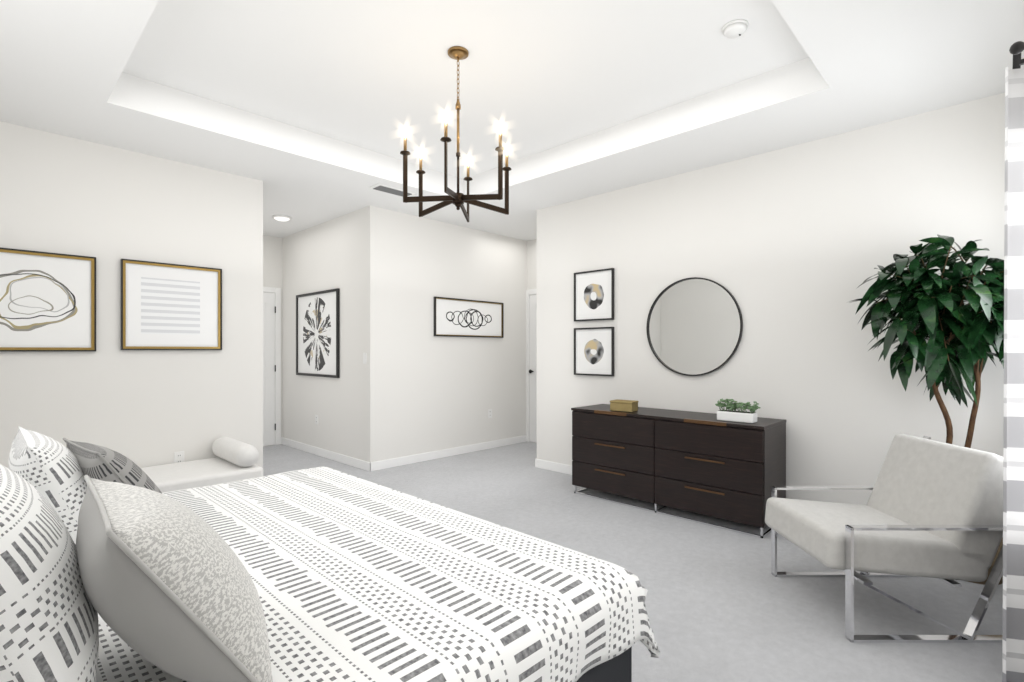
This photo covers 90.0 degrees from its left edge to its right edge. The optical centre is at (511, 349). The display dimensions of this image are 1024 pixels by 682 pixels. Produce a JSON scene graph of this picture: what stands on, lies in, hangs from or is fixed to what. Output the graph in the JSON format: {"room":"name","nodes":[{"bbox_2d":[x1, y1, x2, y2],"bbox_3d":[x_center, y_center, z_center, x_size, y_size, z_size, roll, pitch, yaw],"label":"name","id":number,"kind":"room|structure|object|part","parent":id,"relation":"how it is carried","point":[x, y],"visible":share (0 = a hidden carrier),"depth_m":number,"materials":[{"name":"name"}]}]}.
{"room":"bedroom","nodes":[
{"label":"bedroom","id":0,"kind":"room"},
{"bbox_2d":[0,121,526,468],"bbox_3d":[-1.979,-0.310,5.096,0.120,3.220,6.440,0,0,44],"label":"wall","id":1,"kind":"structure","parent":0,"point":[109,208],"depth_m":4.39,"materials":[{"name":"white paint"}]},
{"bbox_2d":[0,247,95,350],"bbox_3d":[-3.346,-0.340,3.567,0.030,0.700,0.700,0,0,44],"label":"picture","id":2,"kind":"object","parent":1,"relation":"attached to","point":[47,301],"visible":1,"depth_m":3.62,"materials":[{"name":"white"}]},
{"bbox_2d":[121,259,221,349],"bbox_3d":[-2.756,-0.350,4.179,0.030,0.700,0.700,0,0,44],"label":"picture","id":3,"kind":"object","parent":1,"relation":"attached to","point":[166,306],"visible":0.98,"depth_m":4.16,"materials":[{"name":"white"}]},
{"bbox_2d":[174,451,183,462],"bbox_3d":[-2.739,0.895,4.214,0.008,0.118,0.072,0,0,44],"label":"electrical outlet","id":4,"kind":"object","parent":1,"relation":"attached to","point":[178,457],"visible":0.85,"depth_m":4.21,"materials":[{"name":"white plastic"}]},
{"bbox_2d":[368,435,526,471],"bbox_3d":[-0.657,1.252,6.382,0.023,0.095,2.513,0,0,44],"label":"baseboard","id":5,"kind":"structure","parent":1,"relation":"attached to","point":[432,455],"depth_m":6.17,"materials":[{"name":"white wood"}]},
{"bbox_2d":[434,297,503,337],"bbox_3d":[-0.524,-0.400,6.499,0.030,0.470,1.150,0,0,44],"label":"framed picture","id":6,"kind":"object","parent":1,"relation":"attached to","point":[454,317],"visible":0.96,"depth_m":6.46,"materials":[{"name":"black"}]},
{"bbox_2d":[263,235,281,445],"bbox_3d":[-3.560,-0.310,6.771,0.120,3.220,1.220,0,0,44],"label":"wall","id":7,"kind":"structure","parent":0,"point":[272,261],"depth_m":7.00,"materials":[{"name":"white paint"}]},
{"bbox_2d":[263,286,280,445],"bbox_3d":[-3.494,0.223,6.694,0.082,2.155,0.950,0,0,44],"label":"door","id":8,"kind":"structure","parent":7,"relation":"attached to","point":[272,366],"depth_m":6.97,"materials":[{"name":"white wood"}]},
{"bbox_2d":[282,208,363,460],"bbox_3d":[-2.350,-0.310,6.370,2.180,3.220,0.120,0,0,44],"label":"wall","id":9,"kind":"structure","parent":0,"point":[328,255],"depth_m":6.13,"materials":[{"name":"white paint"}]},
{"bbox_2d":[296,288,339,377],"bbox_3d":[-2.417,-0.195,6.329,1.120,1.040,0.030,0,0,44],"label":"framed picture","id":10,"kind":"object","parent":9,"relation":"attached to","point":[317,334],"visible":1,"depth_m":6.29,"materials":[{"name":"black"}]},
{"bbox_2d":[281,437,367,470],"bbox_3d":[-2.370,1.252,6.277,2.280,0.095,0.040,0,0,44],"label":"baseboard","id":11,"kind":"structure","parent":9,"relation":"attached to","point":[351,461],"depth_m":6.13,"materials":[{"name":"white wood"}]},
{"bbox_2d":[0,0,1023,240],"bbox_3d":[-0.934,-1.700,4.091,7.620,0.300,6.440,0,0,44],"label":"ceiling","id":12,"kind":"structure","parent":0,"point":[306,112],"depth_m":3.25,"materials":[{"name":"white paint"}]},
{"bbox_2d":[272,215,290,220],"bbox_3d":[-2.682,-1.532,5.967,0.200,0.035,0.200,0,0,44],"label":"recessed light","id":13,"kind":"object","parent":12,"relation":"in","point":[281,217],"visible":1,"depth_m":5.91,"materials":[{"name":"white plastic"}]},
{"bbox_2d":[369,183,415,196],"bbox_3d":[-1.156,-1.542,4.971,0.170,0.015,0.420,0,0,44],"label":"ceiling vent","id":14,"kind":"object","parent":12,"relation":"in","point":[388,189],"visible":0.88,"depth_m":4.93,"materials":[{"name":"white plastic"}]},
{"bbox_2d":[400,46,510,221],"bbox_3d":[-0.320,-1.300,3.042,0.684,0.939,0.643,0,0,44],"label":"chandelier","id":15,"kind":"object","parent":12,"relation":"hanging from","point":[458,200],"visible":1,"depth_m":3.01,"materials":[{"name":"brown metal"}]},
{"bbox_2d":[722,19,748,38],"bbox_3d":[1.223,-1.751,2.807,0.136,0.038,0.136,0,0,44],"label":"smoke detector","id":16,"kind":"object","parent":12,"relation":"attached to","point":[737,28],"visible":1,"depth_m":2.78,"materials":[{"name":"white plastic"}]},
{"bbox_2d":[527,239,536,442],"bbox_3d":[0.716,-0.310,6.888,1.280,3.220,0.120,0,0,44],"label":"wall","id":17,"kind":"structure","parent":0,"point":[531,264],"depth_m":7.22,"materials":[{"name":"white paint"}]},
{"bbox_2d":[526,289,536,441],"bbox_3d":[0.538,0.223,6.920,1.030,2.155,0.082,0,0,44],"label":"door","id":18,"kind":"structure","parent":17,"relation":"attached to","point":[531,365],"depth_m":7.22,"materials":[{"name":"white wood"}]},
{"bbox_2d":[263,442,1002,681],"bbox_3d":[-0.934,1.340,4.091,7.620,0.080,6.440,0,0,44],"label":"floor","id":19,"kind":"structure","parent":0,"point":[723,605],"depth_m":2.78,"materials":[{"name":"grey carpet"}]},
{"bbox_2d":[141,437,263,492],"bbox_3d":[-2.794,1.018,3.626,0.695,0.563,1.750,0,0,44],"label":"bench","id":20,"kind":"object","parent":19,"relation":"on","point":[235,460],"visible":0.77,"depth_m":3.92,"materials":[{"name":"fabric"}]},
{"bbox_2d":[0,426,659,681],"bbox_3d":[-1.111,0.675,1.557,2.216,1.250,2.278,0,0,44],"label":"bed","id":21,"kind":"object","parent":19,"relation":"on","point":[115,566],"visible":1,"depth_m":1.26,"materials":[{"name":"grey fabric"}]},
{"bbox_2d":[571,404,785,537],"bbox_3d":[1.299,0.912,4.249,1.648,0.776,0.516,0,0,44],"label":"dresser","id":22,"kind":"object","parent":19,"relation":"on","point":[707,464],"visible":0.92,"depth_m":3.92,"materials":[{"name":"brown wood"}]},
{"bbox_2d":[610,399,638,411],"bbox_3d":[0.969,0.480,4.425,0.206,0.086,0.146,0,0,36],"label":"decorative box","id":23,"kind":"object","parent":22,"relation":"on","point":[624,405],"visible":1,"depth_m":4.37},
{"bbox_2d":[715,398,760,422],"bbox_3d":[1.660,0.441,3.770,0.328,0.164,0.151,0,0,44],"label":"planter","id":24,"kind":"object","parent":22,"relation":"on","point":[723,414],"visible":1,"depth_m":3.73,"materials":[{"name":"white ceramic"}]},
{"bbox_2d":[765,433,1002,642],"bbox_3d":[1.919,0.886,2.625,0.968,0.828,0.700,0,0,0],"label":"chair","id":25,"kind":"object","parent":19,"relation":"on","point":[932,509],"visible":1,"depth_m":2.36,"materials":[{"name":"white fabric"}]},
{"bbox_3d":[1.808,0.948,2.625,0.935,0.228,0.931,0,0,44],"label":"seat","id":26,"kind":"part","parent":25,"relation":"part of","materials":[{"name":"fabric"}]},
{"bbox_2d":[849,234,1003,584],"bbox_3d":[2.459,0.298,2.968,0.832,2.005,0.764,0,0,44],"label":"plant","id":27,"kind":"object","parent":19,"relation":"on","point":[924,303],"visible":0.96,"depth_m":2.87,"materials":[{"name":"green plant"}]},
{"bbox_2d":[537,93,1004,504],"bbox_3d":[1.727,-0.310,4.361,3.920,3.220,0.120,0,0,44],"label":"wall","id":28,"kind":"structure","parent":0,"point":[790,248],"depth_m":3.85,"materials":[{"name":"white paint"}]},
{"bbox_2d":[535,458,571,474],"bbox_3d":[1.667,1.252,4.329,3.903,0.095,0.016,0,0,44],"label":"baseboard","id":29,"kind":"structure","parent":28,"relation":"attached to","point":[543,464],"depth_m":5.49,"materials":[{"name":"white wood"}]},
{"bbox_2d":[574,327,613,375],"bbox_3d":[0.817,0.015,5.132,0.470,0.480,0.030,0,0,44],"label":"picture","id":30,"kind":"object","parent":28,"relation":"attached to","point":[593,351],"visible":0.94,"depth_m":5.12,"materials":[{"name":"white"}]},
{"bbox_2d":[574,268,613,321],"bbox_3d":[0.817,-0.545,5.132,0.470,0.500,0.030,0,0,44],"label":"framed picture","id":31,"kind":"object","parent":28,"relation":"attached to","point":[593,295],"visible":1,"depth_m":5.12,"materials":[{"name":"black"}]},
{"bbox_2d":[646,277,742,375],"bbox_3d":[1.552,-0.200,4.425,0.850,0.850,0.028,0,0,44],"label":"round mirror","id":32,"kind":"object","parent":28,"relation":"attached to","point":[694,326],"visible":1,"depth_m":4.41,"materials":[{"name":"black mirror"}]},
{"bbox_3d":[1.379,-0.310,1.087,0.120,3.220,5.320,0,0,44],"label":"wall","id":33,"kind":"structure","parent":0,"visible":0},
{"bbox_2d":[1009,41,1023,68],"bbox_3d":[2.254,-1.060,2.205,0.168,0.060,1.296,0,0,44],"label":"curtain rod","id":34,"kind":"object","parent":33,"relation":"attached to","point":[1016,49],"visible":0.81,"depth_m":1.80,"materials":[{"name":"black metal"}]},
{"bbox_2d":[1002,67,1023,681],"bbox_3d":[1.999,0.125,2.032,0.076,2.320,0.500,0,0,44],"label":"sheer curtain","id":35,"kind":"object","parent":34,"relation":"hanging from","point":[1013,559],"visible":1,"depth_m":1.88,"materials":[{"name":"white fabric"}]}
]}

